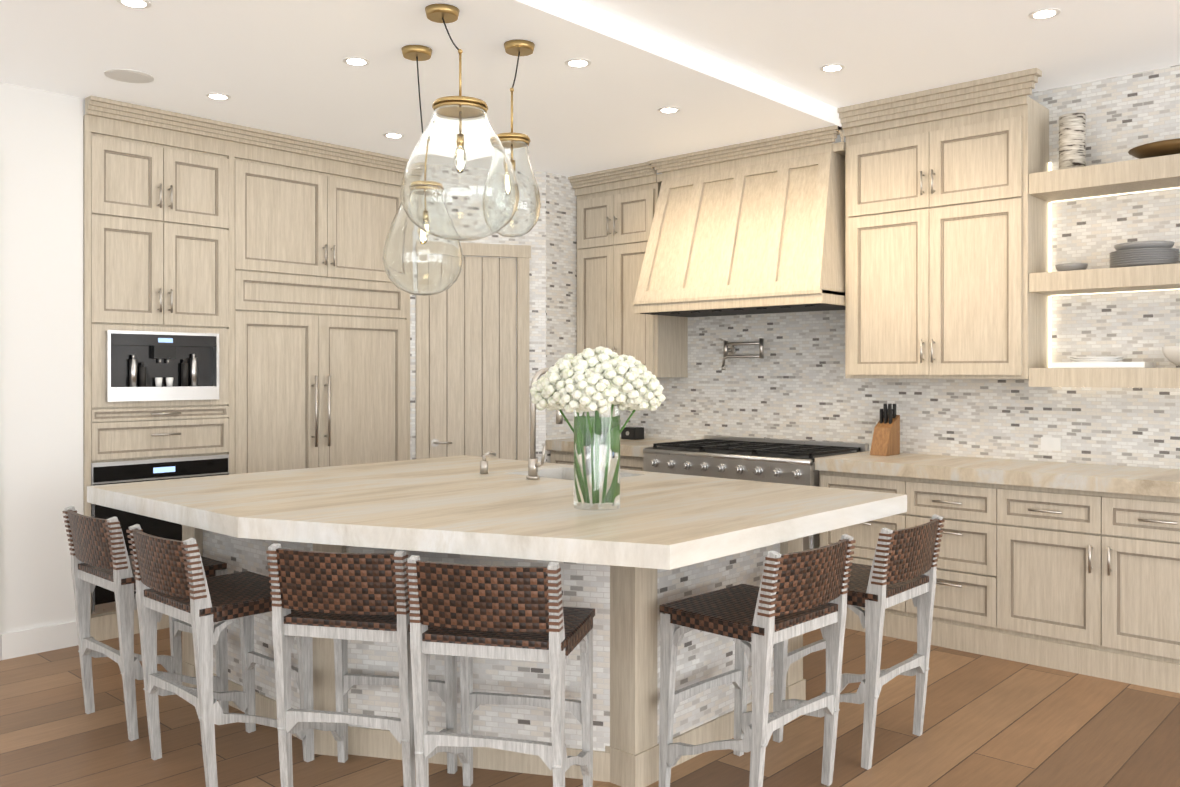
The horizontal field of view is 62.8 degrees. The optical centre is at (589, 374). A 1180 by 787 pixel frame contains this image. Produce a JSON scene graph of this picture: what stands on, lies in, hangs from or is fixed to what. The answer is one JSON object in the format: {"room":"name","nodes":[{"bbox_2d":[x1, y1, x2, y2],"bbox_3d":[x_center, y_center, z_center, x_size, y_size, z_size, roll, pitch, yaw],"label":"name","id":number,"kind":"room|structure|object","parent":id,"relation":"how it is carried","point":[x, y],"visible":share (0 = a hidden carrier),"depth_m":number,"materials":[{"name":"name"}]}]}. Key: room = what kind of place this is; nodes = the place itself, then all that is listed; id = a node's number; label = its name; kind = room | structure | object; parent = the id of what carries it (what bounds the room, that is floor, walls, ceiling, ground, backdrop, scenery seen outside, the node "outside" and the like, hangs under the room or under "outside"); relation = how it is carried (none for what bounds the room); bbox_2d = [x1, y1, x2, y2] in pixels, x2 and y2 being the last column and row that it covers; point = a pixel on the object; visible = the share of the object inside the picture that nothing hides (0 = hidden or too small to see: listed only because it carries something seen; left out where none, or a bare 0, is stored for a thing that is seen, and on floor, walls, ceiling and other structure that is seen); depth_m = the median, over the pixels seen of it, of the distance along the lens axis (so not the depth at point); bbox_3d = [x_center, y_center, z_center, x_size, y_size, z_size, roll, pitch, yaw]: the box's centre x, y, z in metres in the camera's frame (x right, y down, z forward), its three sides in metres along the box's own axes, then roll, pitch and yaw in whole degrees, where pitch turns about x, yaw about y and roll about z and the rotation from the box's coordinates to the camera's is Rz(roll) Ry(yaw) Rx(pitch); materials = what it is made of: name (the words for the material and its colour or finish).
{"room":"kitchen","nodes":[
{"label":"kitchen","id":0,"kind":"room"},
{"bbox_2d":[0,82,83,633],"bbox_3d":[-4.846,-0.013,2.687,0.120,2.830,6.428,0,0,43],"label":"wall","id":1,"kind":"structure","parent":0,"point":[41,289],"depth_m":4.86,"materials":[{"name":"white paint"}]},
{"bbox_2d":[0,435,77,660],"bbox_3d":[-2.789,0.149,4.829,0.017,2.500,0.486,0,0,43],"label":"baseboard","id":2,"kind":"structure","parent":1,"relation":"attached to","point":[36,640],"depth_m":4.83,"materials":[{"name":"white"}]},
{"bbox_2d":[410,171,545,461],"bbox_3d":[-0.787,-0.017,6.744,0.967,2.830,0.100,0,0,-18],"label":"wall","id":3,"kind":"structure","parent":0,"point":[534,238],"depth_m":6.82,"materials":[{"name":"white tile"}]},
{"bbox_2d":[416,243,530,460],"bbox_3d":[-0.802,0.248,6.667,0.810,2.300,0.080,0,0,-18],"label":"door","id":4,"kind":"structure","parent":3,"relation":"attached to","point":[466,363],"depth_m":6.68,"materials":[{"name":"brown wood"}]},
{"bbox_2d":[546,172,576,462],"bbox_3d":[-0.128,-0.018,7.124,0.101,2.830,0.655,0,0,43],"label":"wall","id":5,"kind":"structure","parent":0,"point":[561,269],"depth_m":6.96,"materials":[{"name":"white tile"}]},
{"bbox_2d":[0,628,1179,786],"bbox_3d":[-0.121,1.433,1.391,11.400,0.060,10.900,0,0,43],"label":"floor","id":6,"kind":"structure","parent":0,"point":[989,721],"depth_m":3.70,"materials":[{"name":"brown wood"}]},
{"bbox_2d":[63,506,228,740],"bbox_3d":[-1.821,0.970,3.946,0.478,0.861,0.499,0,0,43],"label":"stool","id":7,"kind":"object","parent":6,"relation":"on","point":[100,557],"visible":0.75,"depth_m":3.81,"materials":[{"name":"wood"}]},
{"bbox_2d":[83,104,238,640],"bbox_3d":[-2.575,0.016,5.524,0.694,2.766,0.818,0,0,43],"label":"tall cabinet","id":8,"kind":"object","parent":6,"relation":"on","point":[161,197],"depth_m":5.27,"materials":[{"name":"brown wood"}]},
{"bbox_2d":[126,524,313,786],"bbox_3d":[-1.333,0.971,3.472,0.478,0.861,0.499,0,0,43],"label":"stool","id":9,"kind":"object","parent":6,"relation":"on","point":[172,580],"visible":0.92,"depth_m":3.35,"materials":[{"name":"leather"}]},
{"bbox_2d":[239,136,409,473],"bbox_3d":[-1.888,0.015,6.273,0.694,2.766,1.288,0,0,43],"label":"tall cabinet","id":10,"kind":"object","parent":6,"relation":"on","point":[246,304],"depth_m":6.01,"materials":[{"name":"brown wood"}]},
{"bbox_2d":[266,543,456,786],"bbox_3d":[-0.744,0.971,3.221,0.478,0.861,0.499,0,0,13],"label":"stool","id":11,"kind":"object","parent":6,"relation":"on","point":[341,599],"visible":0.83,"depth_m":3.04,"materials":[{"name":"leather"}]},
{"bbox_2d":[177,523,809,786],"bbox_3d":[-0.471,0.969,4.183,2.204,0.862,1.670,0,0,43],"label":"kitchen island","id":12,"kind":"object","parent":6,"relation":"on","point":[626,620],"depth_m":3.48,"materials":[{"name":"white tile"}]},
{"bbox_2d":[87,461,842,598],"bbox_3d":[-0.612,0.505,3.726,2.660,0.068,1.540,0,0,43],"label":"island countertop","id":13,"kind":"structure","parent":12,"relation":"on","point":[454,515],"depth_m":3.34,"materials":[{"name":"beige stone"}]},
{"bbox_2d":[480,452,495,473],"bbox_3d":[-0.482,0.418,4.578,0.040,0.102,0.092,0,0,43],"label":"soap dispenser","id":14,"kind":"object","parent":13,"relation":"on","point":[484,466],"visible":1,"depth_m":4.55,"materials":[{"name":"silver metal"}]},
{"bbox_2d":[530,346,665,509],"bbox_3d":[0.029,0.185,3.421,0.426,0.570,0.470,0,0,43],"label":"flower vase","id":15,"kind":"object","parent":13,"relation":"on","point":[596,390],"visible":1,"depth_m":3.33,"materials":[{"name":"clear glass"}]},
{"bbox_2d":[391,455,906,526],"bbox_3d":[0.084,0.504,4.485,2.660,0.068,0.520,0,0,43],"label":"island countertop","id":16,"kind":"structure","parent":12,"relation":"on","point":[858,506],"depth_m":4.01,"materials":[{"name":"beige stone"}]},
{"bbox_2d":[526,368,562,478],"bbox_3d":[-0.184,0.220,4.376,0.112,0.497,0.215,0,0,43],"label":"faucet","id":17,"kind":"object","parent":16,"relation":"on","point":[533,464],"visible":0.69,"depth_m":4.32,"materials":[{"name":"silver metal"}]},
{"bbox_2d":[406,555,594,786],"bbox_3d":[-0.266,0.971,3.020,0.478,0.861,0.499,0,0,13],"label":"stool","id":18,"kind":"object","parent":6,"relation":"on","point":[466,613],"visible":1,"depth_m":2.84,"materials":[{"name":"leather"}]},
{"bbox_2d":[550,452,642,470],"bbox_3d":[0.258,0.967,6.785,0.925,0.862,0.628,0,0,43],"label":"base cabinet","id":19,"kind":"object","parent":6,"relation":"on","point":[626,462],"depth_m":6.41,"materials":[{"name":"brown wood"}]},
{"bbox_2d":[546,436,688,455],"bbox_3d":[0.249,0.502,6.774,0.925,0.068,0.657,0,0,43],"label":"countertop","id":20,"kind":"structure","parent":19,"relation":"on","point":[628,447],"depth_m":6.69,"materials":[{"name":"beige stone"}]},
{"bbox_2d":[621,427,643,439],"bbox_3d":[0.303,0.424,6.937,0.130,0.084,0.110,0,0,43],"label":"radio","id":21,"kind":"object","parent":20,"relation":"on","point":[633,433],"visible":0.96,"depth_m":6.90,"materials":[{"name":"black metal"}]},
{"bbox_2d":[643,435,867,550],"bbox_3d":[0.998,0.911,6.016,1.200,0.975,0.760,0,0,43],"label":"range","id":22,"kind":"object","parent":6,"relation":"on","point":[786,461],"visible":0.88,"depth_m":5.83,"materials":[{"name":"silver metal"}]},
{"bbox_2d":[659,534,855,786],"bbox_3d":[0.564,0.971,3.246,0.508,0.861,0.490,0,0,43],"label":"stool","id":23,"kind":"object","parent":6,"relation":"on","point":[794,594],"visible":1,"depth_m":3.15,"materials":[{"name":"leather"}]},
{"bbox_2d":[773,514,944,769],"bbox_3d":[1.032,0.970,3.684,0.499,0.861,0.478,0,0,43],"label":"stool","id":24,"kind":"object","parent":6,"relation":"on","point":[902,568],"visible":0.75,"depth_m":3.52,"materials":[{"name":"wood"}]},
{"bbox_2d":[819,472,901,638],"bbox_3d":[1.679,0.968,5.483,0.517,0.862,0.628,0,0,43],"label":"base cabinet","id":25,"kind":"object","parent":6,"relation":"on","point":[866,534],"depth_m":5.24,"materials":[{"name":"brown wood"}]},
{"bbox_2d":[902,476,993,656],"bbox_3d":[2.067,0.968,5.128,0.534,0.862,0.628,0,0,43],"label":"base cabinet","id":26,"kind":"object","parent":6,"relation":"on","point":[963,609],"depth_m":4.89,"materials":[{"name":"brown wood"}]},
{"bbox_2d":[994,484,1081,673],"bbox_3d":[2.413,0.969,4.811,0.534,0.862,0.628,0,0,43],"label":"base cabinet","id":27,"kind":"object","parent":6,"relation":"on","point":[1070,567],"depth_m":4.64,"materials":[{"name":"brown wood"}]},
{"bbox_2d":[1082,492,1179,692],"bbox_3d":[2.736,0.969,4.515,0.598,0.862,0.628,0,0,43],"label":"base cabinet","id":28,"kind":"object","parent":6,"relation":"on","point":[1131,544],"depth_m":4.37,"materials":[{"name":"brown wood"}]},
{"bbox_2d":[815,452,1179,499],"bbox_3d":[2.583,0.504,4.634,2.997,0.068,0.657,0,0,43],"label":"countertop","id":29,"kind":"structure","parent":28,"relation":"on","point":[1124,480],"depth_m":4.81,"materials":[{"name":"beige stone"}]},
{"bbox_2d":[870,404,899,455],"bbox_3d":[1.712,0.321,5.611,0.100,0.294,0.180,0,0,43],"label":"knife block","id":30,"kind":"object","parent":29,"relation":"on","point":[886,438],"visible":1,"depth_m":5.59,"materials":[{"name":"brown wood"}]},
{"bbox_2d":[0,0,1179,176],"bbox_3d":[-0.121,-1.517,1.388,11.400,0.180,10.900,0,0,43],"label":"ceiling","id":31,"kind":"structure","parent":0,"point":[720,73],"depth_m":4.52,"materials":[{"name":"white paint"}]},
{"bbox_2d":[104,69,153,83],"bbox_3d":[-2.208,-1.427,4.631,0.219,0.006,0.219,0,0,7],"label":"ceiling speaker","id":32,"kind":"object","parent":31,"relation":"in","point":[130,76],"depth_m":4.62,"materials":[{"name":"white plastic"}]},
{"bbox_2d":[116,0,151,8],"bbox_3d":[-1.751,-1.426,3.710,0.122,0.005,0.122,0,0,-2],"label":"recessed light","id":33,"kind":"object","parent":31,"relation":"in","point":[137,4],"depth_m":3.72,"materials":[{"name":"white"}]},
{"bbox_2d":[205,93,230,99],"bbox_3d":[-1.912,-1.427,4.970,0.123,0.005,0.122,0,0,34],"label":"recessed light","id":34,"kind":"object","parent":31,"relation":"in","point":[217,96],"depth_m":4.96,"materials":[{"name":"white"}]},
{"bbox_2d":[342,57,369,65],"bbox_3d":[-1.066,-1.427,4.412,0.122,0.005,0.122,0,0,34],"label":"recessed light","id":35,"kind":"object","parent":31,"relation":"in","point":[354,61],"depth_m":4.40,"materials":[{"name":"white"}]},
{"bbox_2d":[383,133,403,137],"bbox_3d":[-1.176,-1.428,5.787,0.122,0.005,0.122,0,0,34],"label":"recessed light","id":36,"kind":"object","parent":31,"relation":"in","point":[389,135],"depth_m":5.77,"materials":[{"name":"white"}]},
{"bbox_2d":[383,45,462,295],"bbox_3d":[-0.735,-0.886,4.255,0.335,1.083,0.353,0,0,43],"label":"pendant light","id":37,"kind":"object","parent":31,"relation":"hanging from","point":[417,261],"visible":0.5,"depth_m":4.13,"materials":[{"name":"clear glass"}]},
{"bbox_2d":[400,4,518,240],"bbox_3d":[-0.508,-0.976,3.785,0.462,0.903,0.464,0,0,43],"label":"pendant light","id":38,"kind":"object","parent":31,"relation":"hanging from","point":[459,181],"visible":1,"depth_m":3.63,"materials":[{"name":"clear glass"}]},
{"bbox_2d":[497,40,540,237],"bbox_3d":[-0.338,-1.010,4.186,0.251,0.836,0.251,0,0,43],"label":"pendant light","id":39,"kind":"object","parent":31,"relation":"hanging from","point":[524,220],"visible":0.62,"depth_m":4.12,"materials":[{"name":"clear glass"}]},
{"bbox_2d":[565,58,590,67],"bbox_3d":[-0.055,-1.427,4.435,0.123,0.005,0.122,0,0,16],"label":"recessed light","id":40,"kind":"object","parent":31,"relation":"in","point":[576,62],"depth_m":4.43,"materials":[{"name":"white"}]},
{"bbox_2d":[657,107,679,112],"bbox_3d":[0.427,-1.428,5.227,0.122,0.005,0.122,0,0,34],"label":"recessed light","id":41,"kind":"object","parent":31,"relation":"in","point":[664,109],"depth_m":5.22,"materials":[{"name":"white"}]},
{"bbox_2d":[820,64,844,71],"bbox_3d":[1.209,-1.527,4.822,0.122,0.005,0.122,0,0,34],"label":"recessed light","id":42,"kind":"object","parent":31,"relation":"in","point":[829,67],"depth_m":4.81,"materials":[{"name":"white"}]},
{"bbox_2d":[1028,8,1060,19],"bbox_3d":[1.927,-1.526,4.096,0.123,0.005,0.122,0,0,34],"label":"recessed light","id":43,"kind":"object","parent":31,"relation":"in","point":[1045,13],"depth_m":4.09,"materials":[{"name":"white"}]},
{"bbox_2d":[620,65,1179,468],"bbox_3d":[2.994,-0.065,4.788,11.400,2.930,0.121,0,0,43],"label":"wall","id":44,"kind":"structure","parent":0,"point":[794,383],"depth_m":5.21,"materials":[{"name":"white tile"}]},
{"bbox_2d":[568,162,687,376],"bbox_3d":[0.265,-0.704,6.914,0.757,1.453,0.427,0,0,43],"label":"upper cabinet","id":45,"kind":"object","parent":44,"relation":"attached to","point":[616,207],"visible":0.65,"depth_m":6.77,"materials":[{"name":"brown wood"}]},
{"bbox_2d":[633,125,844,316],"bbox_3d":[0.996,-0.910,6.120,1.392,1.040,0.609,0,0,43],"label":"range hood","id":46,"kind":"object","parent":44,"relation":"attached to","point":[754,227],"visible":0.92,"depth_m":5.91,"materials":[{"name":"brown wood"}]},
{"bbox_2d":[719,338,763,369],"bbox_3d":[1.007,-0.135,6.422,0.366,0.215,0.152,0,0,43],"label":"pot filler","id":47,"kind":"object","parent":44,"relation":"attached to","point":[729,350],"visible":1,"depth_m":6.41,"materials":[{"name":"silver metal"}]},
{"bbox_2d":[838,68,1048,378],"bbox_3d":[1.972,-0.752,5.346,1.092,1.553,0.432,0,0,43],"label":"upper cabinet","id":48,"kind":"object","parent":44,"relation":"attached to","point":[946,233],"visible":1,"depth_m":5.21,"materials":[{"name":"brown wood"}]},
{"bbox_2d":[1041,437,1060,450],"bbox_3d":[2.470,0.374,5.180,0.100,0.070,0.008,0,0,43],"label":"electrical outlet","id":49,"kind":"object","parent":44,"relation":"attached to","point":[1051,443],"visible":1,"depth_m":5.17,"materials":[{"name":"white plastic"}]},
{"bbox_2d":[1029,113,1179,387],"bbox_3d":[2.832,-0.629,4.625,1.298,1.396,0.430,0,0,43],"label":"shelves","id":50,"kind":"object","parent":44,"relation":"attached to","point":[1140,266],"visible":1,"depth_m":4.74,"materials":[{"name":"brown wood"}]}
]}

